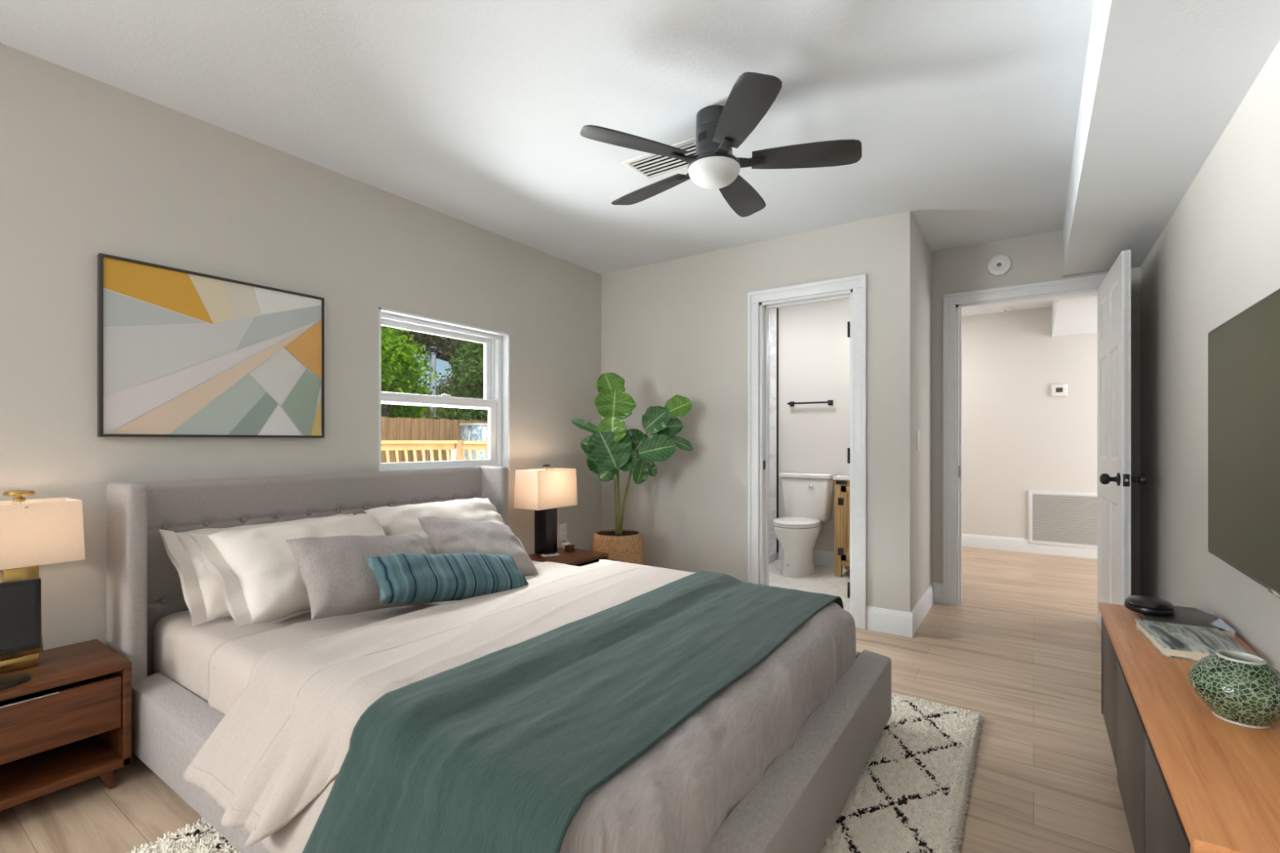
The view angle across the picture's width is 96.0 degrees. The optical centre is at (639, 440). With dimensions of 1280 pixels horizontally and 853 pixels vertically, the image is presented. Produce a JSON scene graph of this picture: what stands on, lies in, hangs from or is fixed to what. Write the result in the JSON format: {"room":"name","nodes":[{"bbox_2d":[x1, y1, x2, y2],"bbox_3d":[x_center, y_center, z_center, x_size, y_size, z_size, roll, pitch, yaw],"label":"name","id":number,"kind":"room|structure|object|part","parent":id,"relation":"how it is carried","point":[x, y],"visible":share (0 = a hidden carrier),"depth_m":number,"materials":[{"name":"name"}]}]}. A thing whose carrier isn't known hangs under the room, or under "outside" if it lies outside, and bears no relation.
{"room":"bedroom","nodes":[
{"label":"bedroom","id":0,"kind":"room"},
{"bbox_2d":[0,577,41,690],"bbox_3d":[-1.949,0.570,1.634,0.156,0.300,0.350,0,0,37],"label":"lamp base","id":1,"kind":"object","parent":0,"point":[20,601],"visible":1,"depth_m":1.73,"materials":[{"name":"black plastic"}]},
{"bbox_2d":[0,43,601,650],"bbox_3d":[-2.338,-0.100,1.718,0.140,2.440,7.200,0,0,34],"label":"wall","id":2,"kind":"structure","parent":0,"point":[89,166],"depth_m":2.38,"materials":[{"name":"beige paint"}]},
{"bbox_2d":[97,253,324,437],"bbox_3d":[-1.746,-0.348,2.430,0.032,0.667,0.802,0,0,34],"label":"framed art","id":3,"kind":"object","parent":2,"relation":"attached to","point":[181,353],"visible":1,"depth_m":2.35},
{"bbox_2d":[378,306,510,471],"bbox_3d":[-1.181,-0.253,3.409,0.144,0.894,0.965,0,0,34],"label":"window","id":4,"kind":"structure","parent":2,"relation":"in","point":[496,400],"depth_m":3.60,"materials":[{"name":"white plastic"}]},
{"bbox_3d":[-1.222,-0.436,3.430,0.028,0.463,0.853,0,0,34],"label":"sash","id":5,"kind":"part","parent":4,"relation":"part of","materials":[{"name":"glass"}]},
{"bbox_3d":[-1.194,-0.048,3.411,0.039,0.436,0.883,0,0,34],"label":"sash","id":6,"kind":"part","parent":4,"relation":"part of","materials":[{"name":"white plastic"}]},
{"bbox_2d":[559,524,566,541],"bbox_3d":[-0.560,0.665,4.191,0.009,0.118,0.075,0,0,34],"label":"wall outlet","id":7,"kind":"object","parent":2,"relation":"attached to","point":[562,528],"visible":0.88,"depth_m":4.18,"materials":[{"name":"white plastic"}]},
{"bbox_2d":[561,533,570,548],"bbox_3d":[-0.512,0.696,4.022,0.059,0.058,0.332,0,0,-5],"label":"plug","id":8,"kind":"object","parent":7,"relation":"attached to","point":[566,543],"visible":0.7,"depth_m":3.88,"materials":[{"name":"white plastic"}]},
{"bbox_2d":[0,0,1093,316],"bbox_3d":[0.705,-1.380,1.626,5.270,0.120,10.680,0,0,34],"label":"ceiling","id":9,"kind":"structure","parent":0,"point":[963,114],"depth_m":2.21,"materials":[{"name":"paint"}]},
{"bbox_2d":[621,137,696,182],"bbox_3d":[0.143,-1.315,2.709,0.400,0.010,0.235,0,0,34],"label":"ceiling vent","id":10,"kind":"object","parent":9,"relation":"in","point":[650,166],"visible":0.71,"depth_m":2.73,"materials":[{"name":"white plastic"}]},
{"bbox_2d":[580,71,862,217],"bbox_3d":[0.297,-1.177,2.369,1.098,0.286,1.090,0,0,34],"label":"ceiling fan","id":11,"kind":"object","parent":9,"relation":"hanging from","point":[720,129],"visible":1,"depth_m":2.25,"materials":[{"name":"black metal"}]},
{"bbox_3d":[-0.024,-1.126,2.176,0.426,0.036,0.142,0,0,-26],"label":"blade","id":12,"kind":"part","parent":11,"relation":"part of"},
{"bbox_3d":[0.047,-1.126,2.597,0.142,0.036,0.426,0,0,-44],"label":"blade","id":13,"kind":"part","parent":11,"relation":"part of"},
{"bbox_3d":[0.301,-1.071,2.338,0.209,0.073,0.209,0,0,34],"label":"globe","id":14,"kind":"part","parent":11,"relation":"part of","materials":[{"name":"white glass"}]},
{"bbox_3d":[0.469,-1.126,2.659,0.142,0.036,0.426,0,0,28],"label":"blade","id":15,"kind":"part","parent":11,"relation":"part of","materials":[{"name":"black wood"}]},
{"bbox_3d":[0.354,-1.126,1.979,0.142,0.036,0.426,0,0,-8],"label":"blade","id":16,"kind":"part","parent":11,"relation":"part of","materials":[{"name":"black wood"}]},
{"bbox_3d":[0.659,-1.126,2.277,0.426,0.036,0.142,0,0,10],"label":"blade","id":17,"kind":"part","parent":11,"relation":"part of","materials":[{"name":"black wood"}]},
{"bbox_2d":[998,306,1013,311],"bbox_3d":[3.645,-1.306,5.745,0.120,0.027,0.120,0,0,34],"label":"smoke detector","id":18,"kind":"object","parent":9,"relation":"attached to","point":[1006,308],"visible":1,"depth_m":5.71,"materials":[{"name":"white plastic"}]},
{"bbox_2d":[0,546,1134,852],"bbox_3d":[0.651,1.168,1.663,5.200,0.104,10.480,0,0,34],"label":"floor","id":19,"kind":"structure","parent":0,"point":[1021,649],"depth_m":2.30,"materials":[{"name":"brown wood"}]},
{"bbox_2d":[0,639,131,810],"bbox_3d":[-1.997,0.920,1.726,0.386,0.400,0.638,0,0,34],"label":"nightstand","id":20,"kind":"object","parent":19,"relation":"on","point":[69,724],"visible":1,"depth_m":1.80,"materials":[{"name":"brown wood"}]},
{"bbox_3d":[-1.874,0.759,1.569,0.007,0.004,0.418,0,0,34],"label":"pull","id":21,"kind":"part","parent":20,"relation":"part of","materials":[{"name":"silver metal"}]},
{"bbox_2d":[0,489,84,673],"bbox_3d":[-1.986,0.439,1.844,0.210,0.563,0.266,0,0,34],"label":"table lamp","id":22,"kind":"object","parent":20,"relation":"on","point":[35,532],"visible":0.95,"depth_m":1.82,"materials":[{"name":"linen"},{"name":"brass"},{"name":"black ceramic"}]},
{"bbox_3d":[-1.986,0.293,1.844,0.210,0.194,0.266,0,0,34],"label":"lamp shade","id":23,"kind":"part","parent":22,"relation":"part of","materials":[{"name":"beige fabric"}]},
{"bbox_3d":[-2.149,0.888,1.829,0.010,0.293,0.594,0,0,34],"label":"panel","id":24,"kind":"part","parent":20,"relation":"part of","materials":[{"name":"brown wood"}]},
{"bbox_3d":[-1.978,0.843,1.713,0.331,0.165,0.588,0,0,34],"label":"drawer","id":25,"kind":"part","parent":20,"relation":"part of","materials":[{"name":"brown wood"}]},
{"bbox_3d":[-1.726,1.087,1.859,0.048,0.067,0.044,0,0,34],"label":"leg","id":26,"kind":"part","parent":20,"relation":"part of","materials":[{"name":"brown wood"}]},
{"bbox_2d":[106,466,891,852],"bbox_3d":[-0.496,0.636,2.168,2.365,0.968,1.740,0,0,34],"label":"bed","id":27,"kind":"object","parent":19,"relation":"on","point":[802,794],"visible":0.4,"depth_m":1.99,"materials":[{"name":"grey fabric"}]},
{"bbox_3d":[-0.904,0.939,1.447,2.014,0.242,0.090,0,0,34],"label":"rail","id":28,"kind":"part","parent":27,"relation":"part of","materials":[{"name":"grey fabric"}]},
{"bbox_3d":[-1.440,0.598,2.812,0.080,0.885,1.700,0,0,34],"label":"headboard","id":29,"kind":"part","parent":27,"relation":"part of","materials":[{"name":"grey fabric"}]},
{"bbox_2d":[153,560,608,852],"bbox_3d":[-0.508,0.767,2.169,2.115,0.250,1.540,0,0,34],"label":"mattress","id":30,"kind":"object","parent":27,"relation":"on","point":[182,651],"visible":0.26,"depth_m":1.98,"materials":[{"name":"beige fabric"}]},
{"bbox_2d":[158,513,353,626],"bbox_3d":[-1.450,0.482,2.358,0.330,0.310,0.747,0,0,33],"label":"bed pillow","id":31,"kind":"object","parent":30,"relation":"on","point":[203,595],"visible":0.38,"depth_m":2.09,"materials":[{"name":"white fabric"}]},
{"bbox_2d":[188,513,386,628],"bbox_3d":[-1.266,0.476,2.254,0.379,0.310,0.707,0,0,32],"label":"bed pillow","id":32,"kind":"object","parent":30,"relation":"on","point":[257,571],"visible":0.62,"depth_m":2.05,"materials":[{"name":"white fabric"}]},
{"bbox_2d":[208,561,578,715],"bbox_3d":[-0.543,0.725,2.193,0.871,0.190,1.572,0,0,34],"label":"sheet","id":33,"kind":"object","parent":30,"relation":"on","point":[231,664],"visible":0.13,"depth_m":1.83,"materials":[{"name":"beige fabric"}]},
{"bbox_2d":[285,533,430,619],"bbox_3d":[-1.002,0.486,2.155,0.284,0.277,0.526,0,0,40],"label":"throw cushion","id":34,"kind":"object","parent":33,"relation":"on","point":[336,575],"visible":0.67,"depth_m":2.03,"materials":[{"name":"grey fabric"}]},
{"bbox_2d":[417,515,537,575],"bbox_3d":[-0.749,0.497,2.697,0.316,0.302,0.530,0,0,43],"label":"throw cushion","id":35,"kind":"object","parent":33,"relation":"on","point":[446,535],"visible":0.63,"depth_m":2.65,"materials":[{"name":"grey fabric"}]},
{"bbox_2d":[364,497,526,554],"bbox_3d":[-0.964,0.471,2.929,0.359,0.318,0.721,0,0,38],"label":"bed pillow","id":36,"kind":"object","parent":30,"relation":"on","point":[402,519],"visible":0.42,"depth_m":2.84,"materials":[{"name":"white fabric"}]},
{"bbox_2d":[182,559,855,852],"bbox_3d":[-0.141,0.738,1.845,1.287,0.335,1.840,0,0,34],"label":"duvet","id":37,"kind":"object","parent":30,"relation":"on","point":[273,762],"visible":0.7,"depth_m":1.42,"materials":[{"name":"beige fabric"}]},
{"bbox_2d":[364,552,528,604],"bbox_3d":[-0.704,0.514,2.192,0.198,0.210,0.630,0,0,45],"label":"lumbar cushion","id":38,"kind":"object","parent":37,"relation":"on","point":[401,578],"visible":0.93,"depth_m":2.10,"materials":[{"name":"teal fabric"}]},
{"bbox_2d":[302,570,844,852],"bbox_3d":[0.047,0.748,1.708,0.638,0.365,1.850,0,0,34],"label":"throw blanket","id":39,"kind":"object","parent":37,"relation":"on","point":[500,751],"visible":0.96,"depth_m":1.22,"materials":[{"name":"teal fabric"}]},
{"bbox_3d":[0.437,0.939,1.530,0.105,0.242,1.740,0,0,34],"label":"foot rail","id":40,"kind":"part","parent":27,"relation":"part of","materials":[{"name":"grey fabric"}]},
{"bbox_3d":[0.026,0.939,2.810,2.014,0.242,0.090,0,0,34],"label":"rail","id":41,"kind":"part","parent":27,"relation":"part of","materials":[{"name":"grey fabric"}]},
{"bbox_2d":[125,693,982,852],"bbox_3d":[-0.089,1.102,1.799,1.876,0.035,2.570,0,0,34],"label":"area rug","id":42,"kind":"object","parent":19,"relation":"on","point":[910,794],"visible":0.3,"depth_m":1.78,"materials":[{"name":"fabric"}]},
{"bbox_2d":[528,547,608,566],"bbox_3d":[-0.510,0.922,3.621,0.394,0.395,0.525,0,0,34],"label":"nightstand","id":43,"kind":"object","parent":19,"relation":"on","point":[580,557],"visible":0.09,"depth_m":3.62,"materials":[{"name":"brown wood"}]},
{"bbox_2d":[514,464,577,554],"bbox_3d":[-0.605,0.439,3.733,0.210,0.573,0.368,0,0,34],"label":"table lamp","id":44,"kind":"object","parent":43,"relation":"on","point":[542,491],"visible":0.96,"depth_m":3.67,"materials":[{"name":"beige fabric"}]},
{"bbox_3d":[-0.605,0.305,3.733,0.210,0.240,0.368,0,0,34],"label":"lamp shade","id":45,"kind":"part","parent":44,"relation":"part of","materials":[{"name":"beige fabric"}]},
{"bbox_2d":[541,552,559,557],"bbox_3d":[-0.562,0.714,3.611,0.110,0.022,0.048,0,0,-28],"label":"cordless phone","id":46,"kind":"object","parent":43,"relation":"on","point":[548,554],"visible":1,"depth_m":3.59,"materials":[{"name":"grey plastic"}]},
{"bbox_2d":[564,544,574,551],"bbox_3d":[-0.464,0.706,3.798,0.044,0.038,0.054,0,0,34],"label":"trinket box","id":47,"kind":"object","parent":43,"relation":"on","point":[568,548],"visible":1,"depth_m":3.78,"materials":[{"name":"brown wood"}]},
{"bbox_3d":[-0.464,0.691,3.798,0.044,0.008,0.054,0,0,34],"label":"lid","id":48,"kind":"part","parent":47,"relation":"part of","materials":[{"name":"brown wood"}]},
{"bbox_3d":[-0.493,0.848,3.610,0.334,0.165,0.475,0,0,34],"label":"drawer","id":49,"kind":"part","parent":43,"relation":"part of","materials":[{"name":"brown wood"}]},
{"bbox_2d":[570,372,693,564],"bbox_3d":[-0.060,0.323,3.980,0.841,1.595,0.407,0,0,-1],"label":"potted plant","id":50,"kind":"object","parent":19,"relation":"on","point":[611,447],"visible":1,"depth_m":3.90,"materials":[{"name":"green leaf"},{"name":"cork"},{"name":"dark soil"}]},
{"bbox_3d":[-0.185,0.390,3.994,0.062,0.541,0.019,0,0,-33],"label":"stem","id":51,"kind":"part","parent":50,"relation":"part of","materials":[{"name":"green plant"}]},
{"bbox_2d":[591,528,643,564],"bbox_3d":[-0.154,0.878,4.004,0.356,0.484,0.356,0,0,34],"label":"basket","id":52,"kind":"object","parent":50,"relation":"attached to","point":[624,545],"depth_m":3.87,"materials":[{"name":"brown wicker"}]},
{"bbox_3d":[-0.167,0.190,3.995,0.057,0.941,0.027,0,0,-26],"label":"stem","id":53,"kind":"part","parent":50,"relation":"part of","materials":[{"name":"green plant"}]},
{"bbox_3d":[0.004,0.239,3.983,0.304,0.844,0.036,0,0,12],"label":"stem","id":54,"kind":"part","parent":50,"relation":"part of","materials":[{"name":"green plant"}]},
{"bbox_2d":[772,471,836,577],"bbox_3d":[1.369,0.702,4.957,0.460,0.828,0.654,0,0,34],"label":"toilet","id":55,"kind":"object","parent":19,"relation":"on","point":[807,497],"visible":0.98,"depth_m":4.96,"materials":[{"name":"white ceramic"}]},
{"bbox_3d":[1.332,0.701,4.903,0.380,0.017,0.500,0,0,34],"label":"seat","id":56,"kind":"part","parent":55,"relation":"part of","materials":[{"name":"white ceramic"}]},
{"bbox_3d":[1.332,0.677,4.903,0.378,0.025,0.496,0,0,34],"label":"lid","id":57,"kind":"part","parent":55,"relation":"part of","materials":[{"name":"white ceramic"}]},
{"bbox_3d":[1.493,0.309,5.138,0.460,0.042,0.214,0,0,34],"label":"tank lid","id":58,"kind":"part","parent":55,"relation":"part of","materials":[{"name":"white ceramic"}]},
{"bbox_3d":[1.497,0.515,5.144,0.426,0.370,0.192,0,0,34],"label":"tank","id":59,"kind":"part","parent":55,"relation":"part of","materials":[{"name":"white ceramic"}]},
{"bbox_2d":[832,474,849,577],"bbox_3d":[1.965,0.703,4.716,0.654,0.826,0.390,0,0,34],"label":"bathroom vanity","id":60,"kind":"object","parent":19,"relation":"on","point":[842,482],"visible":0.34,"depth_m":4.71,"materials":[{"name":"brown wood"}]},
{"bbox_2d":[832,474,849,480],"bbox_3d":[1.965,0.305,4.716,0.654,0.030,0.390,0,0,34],"label":"countertop","id":61,"kind":"structure","parent":60,"relation":"on","point":[843,477],"depth_m":4.72,"materials":[{"name":"white stone"}]},
{"bbox_3d":[1.756,0.672,4.648,0.262,0.605,0.026,0,0,34],"label":"door","id":62,"kind":"part","parent":60,"relation":"part of","materials":[{"name":"brown wood"}]},
{"bbox_2d":[1098,602,1279,852],"bbox_3d":[1.381,0.855,1.394,0.316,0.530,1.520,0,0,34],"label":"media console","id":63,"kind":"object","parent":19,"relation":"on","point":[1190,780],"visible":0.88,"depth_m":1.15,"materials":[{"name":"orange wood"}]},
{"bbox_3d":[1.805,0.801,2.009,0.308,0.378,0.018,0,0,34],"label":"panel","id":64,"kind":"part","parent":63,"relation":"part of","materials":[{"name":"brown wood"}]},
{"bbox_3d":[1.544,0.801,1.877,0.020,0.370,0.478,0,0,34],"label":"door","id":65,"kind":"part","parent":63,"relation":"part of","materials":[{"name":"grey wood"}]},
{"bbox_3d":[1.258,0.812,1.464,0.026,0.348,0.493,0,0,34],"label":"door","id":66,"kind":"part","parent":63,"relation":"part of","materials":[{"name":"grey wood"}]},
{"bbox_3d":[0.981,0.812,1.059,0.026,0.348,0.455,0,0,34],"label":"door","id":67,"kind":"part","parent":63,"relation":"part of","materials":[{"name":"grey wood"}]},
{"bbox_2d":[1137,605,1235,638],"bbox_3d":[1.766,0.579,1.886,0.200,0.022,0.262,0,0,32],"label":"book","id":68,"kind":"object","parent":63,"relation":"on","point":[1183,615],"visible":0.49,"depth_m":1.84,"materials":[{"name":"grey paper"}]},
{"bbox_2d":[1124,595,1175,616],"bbox_3d":[1.698,0.547,1.922,0.128,0.044,0.140,0,0,34],"label":"case","id":69,"kind":"object","parent":68,"relation":"on","point":[1145,605],"visible":1,"depth_m":1.89,"materials":[{"name":"black plastic"}]},
{"bbox_2d":[1134,618,1254,661],"bbox_3d":[1.587,0.577,1.658,0.192,0.026,0.284,0,0,28],"label":"book","id":70,"kind":"object","parent":63,"relation":"on","point":[1193,642],"visible":0.78,"depth_m":1.64,"materials":[{"name":"grey paper"}]},
{"bbox_2d":[1187,649,1279,728],"bbox_3d":[1.272,0.523,1.220,0.162,0.134,0.162,0,0,34],"label":"ceramic vase","id":71,"kind":"object","parent":63,"relation":"on","point":[1242,689],"visible":1,"depth_m":1.18,"materials":[{"name":"green ceramic"}]},
{"bbox_2d":[601,210,912,612],"bbox_3d":[0.648,-0.100,3.977,2.245,2.440,0.100,0,0,34],"label":"wall","id":72,"kind":"structure","parent":0,"point":[671,328],"depth_m":3.94,"materials":[{"name":"beige paint"}]},
{"bbox_2d":[768,551,777,563],"bbox_3d":[0.805,1.081,4.835,0.155,0.071,1.494,0,0,34],"label":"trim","id":73,"kind":"structure","parent":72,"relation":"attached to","point":[772,555],"depth_m":5.33,"materials":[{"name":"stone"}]},
{"bbox_2d":[776,307,778,552],"bbox_3d":[1.052,-0.136,5.123,0.090,2.361,0.748,0,0,34],"label":"screen","id":74,"kind":"object","parent":73,"relation":"on","point":[777,308],"visible":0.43,"depth_m":5.40,"materials":[{"name":"clear glass"}]},
{"bbox_2d":[747,274,866,629],"bbox_3d":[1.068,0.065,3.688,0.753,2.110,0.144,0,0,34],"label":"trim","id":75,"kind":"structure","parent":72,"relation":"attached to","point":[853,287],"depth_m":3.66,"materials":[{"name":"white paint"}]},
{"bbox_3d":[0.828,0.160,3.837,0.003,0.060,0.030,0,0,34],"label":"strike plate","id":76,"kind":"part","parent":75,"relation":"part of","materials":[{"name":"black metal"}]},
{"bbox_2d":[866,605,912,637],"bbox_3d":[0.622,1.052,3.925,2.260,0.137,0.015,0,0,34],"label":"baseboard","id":77,"kind":"structure","parent":72,"relation":"attached to","point":[879,620],"depth_m":3.35,"materials":[{"name":"white paint"}]},
{"bbox_2d":[768,308,777,559],"bbox_3d":[0.908,-0.100,5.745,1.020,2.440,0.126,0,0,34],"label":"wall","id":78,"kind":"structure","parent":0,"point":[772,312],"depth_m":5.43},
{"bbox_2d":[777,297,849,559],"bbox_3d":[1.866,-0.100,5.095,1.295,2.440,0.120,0,0,34],"label":"wall","id":79,"kind":"structure","parent":0,"point":[814,342],"depth_m":5.20,"materials":[{"name":"paint"}]},
{"bbox_2d":[786,400,832,406],"bbox_3d":[1.534,-0.342,5.208,0.400,0.044,0.068,0,0,34],"label":"towel bar","id":80,"kind":"object","parent":79,"relation":"attached to","point":[828,402],"visible":1,"depth_m":5.17,"materials":[{"name":"black metal"}]},
{"bbox_2d":[778,546,844,568],"bbox_3d":[1.832,1.052,5.037,1.285,0.137,0.015,0,0,34],"label":"baseboard","id":81,"kind":"structure","parent":79,"relation":"attached to","point":[822,557],"depth_m":5.16,"materials":[{"name":"white paint"}]},
{"bbox_2d":[912,216,932,608],"bbox_3d":[2.019,-0.100,4.082,0.100,2.440,1.620,0,0,34],"label":"wall","id":82,"kind":"structure","parent":0,"point":[922,251],"depth_m":3.63,"materials":[{"name":"beige paint"}]},
{"bbox_2d":[916,430,919,449],"bbox_3d":[1.700,-0.005,3.517,0.010,0.118,0.072,0,0,34],"label":"light switch","id":83,"kind":"object","parent":82,"relation":"attached to","point":[917,431],"visible":1,"depth_m":3.50,"materials":[{"name":"white plastic"}]},
{"bbox_2d":[910,582,933,636],"bbox_3d":[1.794,1.052,3.652,0.015,0.137,0.855,0,0,34],"label":"baseboard","id":84,"kind":"structure","parent":82,"relation":"attached to","point":[924,604],"depth_m":3.59,"materials":[{"name":"white paint"}]},
{"bbox_2d":[961,306,1097,538],"bbox_3d":[4.259,-0.100,5.616,3.900,2.440,0.120,0,0,34],"label":"wall","id":85,"kind":"structure","parent":0,"point":[1018,438],"depth_m":5.82,"materials":[{"name":"paint"}]},
{"bbox_2d":[961,533,1097,559],"bbox_3d":[4.572,1.052,5.321,2.850,0.137,0.015,0,0,34],"label":"baseboard","id":86,"kind":"structure","parent":85,"relation":"attached to","point":[989,542],"depth_m":5.82,"materials":[{"name":"white paint"}]},
{"bbox_2d":[1051,384,1066,396],"bbox_3d":[4.101,-0.495,5.638,0.126,0.116,0.024,0,0,34],"label":"thermostat","id":87,"kind":"object","parent":85,"relation":"attached to","point":[1057,390],"visible":1,"depth_m":5.63,"materials":[{"name":"white plastic"}]},
{"bbox_2d":[1028,490,1097,549],"bbox_3d":[4.185,0.762,5.583,0.705,0.535,0.017,0,0,34],"label":"air vent","id":88,"kind":"object","parent":85,"relation":"in","point":[1065,517],"visible":0.63,"depth_m":5.62,"materials":[{"name":"white metal"}]},
{"bbox_2d":[932,230,1140,595],"bbox_3d":[2.528,-0.100,3.759,1.105,2.440,0.120,0,0,34],"label":"wall","id":89,"kind":"structure","parent":0,"point":[1036,258],"depth_m":3.81,"materials":[{"name":"beige paint"}]},
{"bbox_2d":[932,582,942,603],"bbox_3d":[2.062,1.052,3.995,0.070,0.137,0.015,0,0,34],"label":"baseboard","id":90,"kind":"structure","parent":89,"relation":"attached to","point":[938,587],"depth_m":3.99,"materials":[{"name":"white paint"}]},
{"bbox_2d":[986,254,1011,275],"bbox_3d":[2.359,-1.154,3.786,0.136,0.136,0.027,0,0,34],"label":"smoke detector","id":91,"kind":"object","parent":89,"relation":"attached to","point":[1000,264],"visible":1,"depth_m":3.78,"materials":[{"name":"white plastic"}]},
{"bbox_2d":[942,274,1106,604],"bbox_3d":[2.521,0.058,3.762,0.950,2.125,0.164,0,0,34],"label":"trim","id":92,"kind":"structure","parent":89,"relation":"attached to","point":[953,307],"depth_m":3.94,"materials":[{"name":"white paint"}]},
{"bbox_2d":[1097,249,1149,631],"bbox_3d":[2.564,0.096,3.128,0.187,2.032,0.842,0,0,32],"label":"door","id":93,"kind":"structure","parent":89,"relation":"in","point":[1114,478],"depth_m":2.97,"materials":[{"name":"white paint"}]},
{"bbox_3d":[2.334,0.190,2.866,0.076,0.066,0.066,0,0,32],"label":"knob","id":94,"kind":"part","parent":93,"relation":"part of","materials":[{"name":"black metal"}]},
{"bbox_3d":[2.347,0.190,2.782,0.025,0.060,0.005,0,0,32],"label":"latch plate","id":95,"kind":"part","parent":93,"relation":"part of","materials":[{"name":"black metal"}]},
{"bbox_3d":[2.428,0.190,2.807,0.076,0.066,0.066,0,0,32],"label":"knob","id":96,"kind":"part","parent":93,"relation":"part of","materials":[{"name":"black metal"}]},
{"bbox_2d":[1052,0,1279,337],"bbox_3d":[1.266,-1.177,1.242,0.390,0.305,10.480,0,0,34],"label":"ceiling","id":97,"kind":"structure","parent":0,"point":[1164,80],"depth_m":1.81,"materials":[{"name":"paint"}]},
{"bbox_2d":[1140,40,1279,671],"bbox_3d":[0.786,-0.100,0.123,0.120,2.440,8.090,0,0,34],"label":"wall","id":98,"kind":"structure","parent":0,"point":[1217,255],"depth_m":2.15,"materials":[{"name":"beige paint"}]},
{"bbox_2d":[1208,288,1279,598],"bbox_3d":[1.526,0.005,1.355,0.048,0.724,1.280,0,0,34],"label":"television","id":99,"kind":"object","parent":98,"relation":"attached to","point":[1244,350],"visible":1,"depth_m":1.54,"materials":[{"name":"black plastic"}]},
{"label":"outside","id":100,"kind":"structure","parent":0,"visible":0},
{"bbox_3d":[-1.001,1.070,5.830,2.270,0.060,7.500,0,0,34],"label":"deck","id":101,"kind":"object","parent":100,"visible":0},
{"bbox_2d":[381,440,488,462],"bbox_3d":[-2.012,0.515,6.097,0.140,1.050,3.480,0,0,34],"label":"deck railing","id":102,"kind":"object","parent":101,"relation":"on","point":[457,447],"visible":0.2,"depth_m":5.93,"materials":[{"name":"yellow wood"}]},
{"bbox_3d":[-2.477,0.043,5.415,0.140,0.095,1.750,0,0,34],"label":"rail","id":103,"kind":"part","parent":102,"relation":"part of","materials":[{"name":"yellow wood"}]},
{"bbox_3d":[-1.966,0.515,6.174,0.090,1.050,0.080,0,0,34],"label":"post","id":104,"kind":"part","parent":102,"relation":"part of","materials":[{"name":"yellow wood"}]},
{"bbox_3d":[-1.496,0.048,6.852,0.140,0.095,1.570,0,0,34],"label":"rail","id":105,"kind":"part","parent":102,"relation":"part of","materials":[{"name":"yellow wood"}]},
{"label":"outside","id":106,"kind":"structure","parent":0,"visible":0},
{"bbox_3d":[-8.542,1.545,16.732,27.020,0.150,34.000,0,0,34],"label":"ground","id":107,"kind":"structure","parent":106,"visible":0},
{"bbox_2d":[381,325,441,418],"bbox_3d":[-5.385,-0.487,11.736,2.568,3.952,3.792,0,0,34],"label":"leafy tree","id":108,"kind":"object","parent":107,"relation":"on","point":[401,371],"visible":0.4,"depth_m":11.68,"materials":[{"name":"green plant"}]},
{"bbox_2d":[396,408,449,419],"bbox_3d":[-7.040,0.170,15.403,2.600,2.600,3.700,0,0,34],"label":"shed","id":109,"kind":"object","parent":107,"relation":"on","point":[447,411],"visible":0.02,"depth_m":15.76,"materials":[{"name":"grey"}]},
{"bbox_2d":[381,325,472,392],"bbox_3d":[-6.050,-1.675,16.308,3.086,6.319,6.995,0,0,34],"label":"oak tree","id":110,"kind":"object","parent":107,"relation":"on","point":[444,344],"visible":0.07,"depth_m":16.14,"materials":[{"name":"green plant"}]},
{"bbox_2d":[429,352,436,417],"bbox_3d":[-5.595,-0.460,15.567,0.190,3.860,0.185,0,0,34],"label":"utility pole","id":111,"kind":"object","parent":107,"relation":"on","point":[432,355],"visible":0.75,"depth_m":15.51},
{"bbox_2d":[381,416,488,462],"bbox_3d":[-3.529,0.531,10.826,0.060,1.878,8.700,0,0,34],"label":"fence","id":112,"kind":"object","parent":107,"relation":"on","point":[397,428],"visible":0.16,"depth_m":10.23,"materials":[{"name":"brown wood"}]},
{"bbox_2d":[417,375,485,420],"bbox_3d":[-7.876,-0.552,18.963,2.378,4.075,7.233,0,0,34],"label":"tree","id":113,"kind":"object","parent":107,"relation":"on","point":[445,388],"visible":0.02,"depth_m":20.21,"materials":[{"name":"green plant"}]},
{"bbox_2d":[418,338,488,421],"bbox_3d":[-4.303,-0.917,15.583,2.230,4.796,3.222,0,0,19],"label":"shade tree","id":114,"kind":"object","parent":107,"relation":"on","point":[473,378],"visible":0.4,"depth_m":15.05,"materials":[{"name":"green plant"}]},
{"bbox_2d":[459,422,488,460],"bbox_3d":[-2.657,0.590,9.807,0.490,1.760,0.640,0,0,34],"label":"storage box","id":115,"kind":"object","parent":107,"relation":"on","point":[477,431],"visible":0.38,"depth_m":9.53,"materials":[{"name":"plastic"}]},
{"bbox_3d":[-2.657,-0.275,9.807,0.490,0.030,0.640,0,0,34],"label":"lid","id":116,"kind":"part","parent":115,"relation":"part of","materials":[{"name":"white plastic"}]}
]}

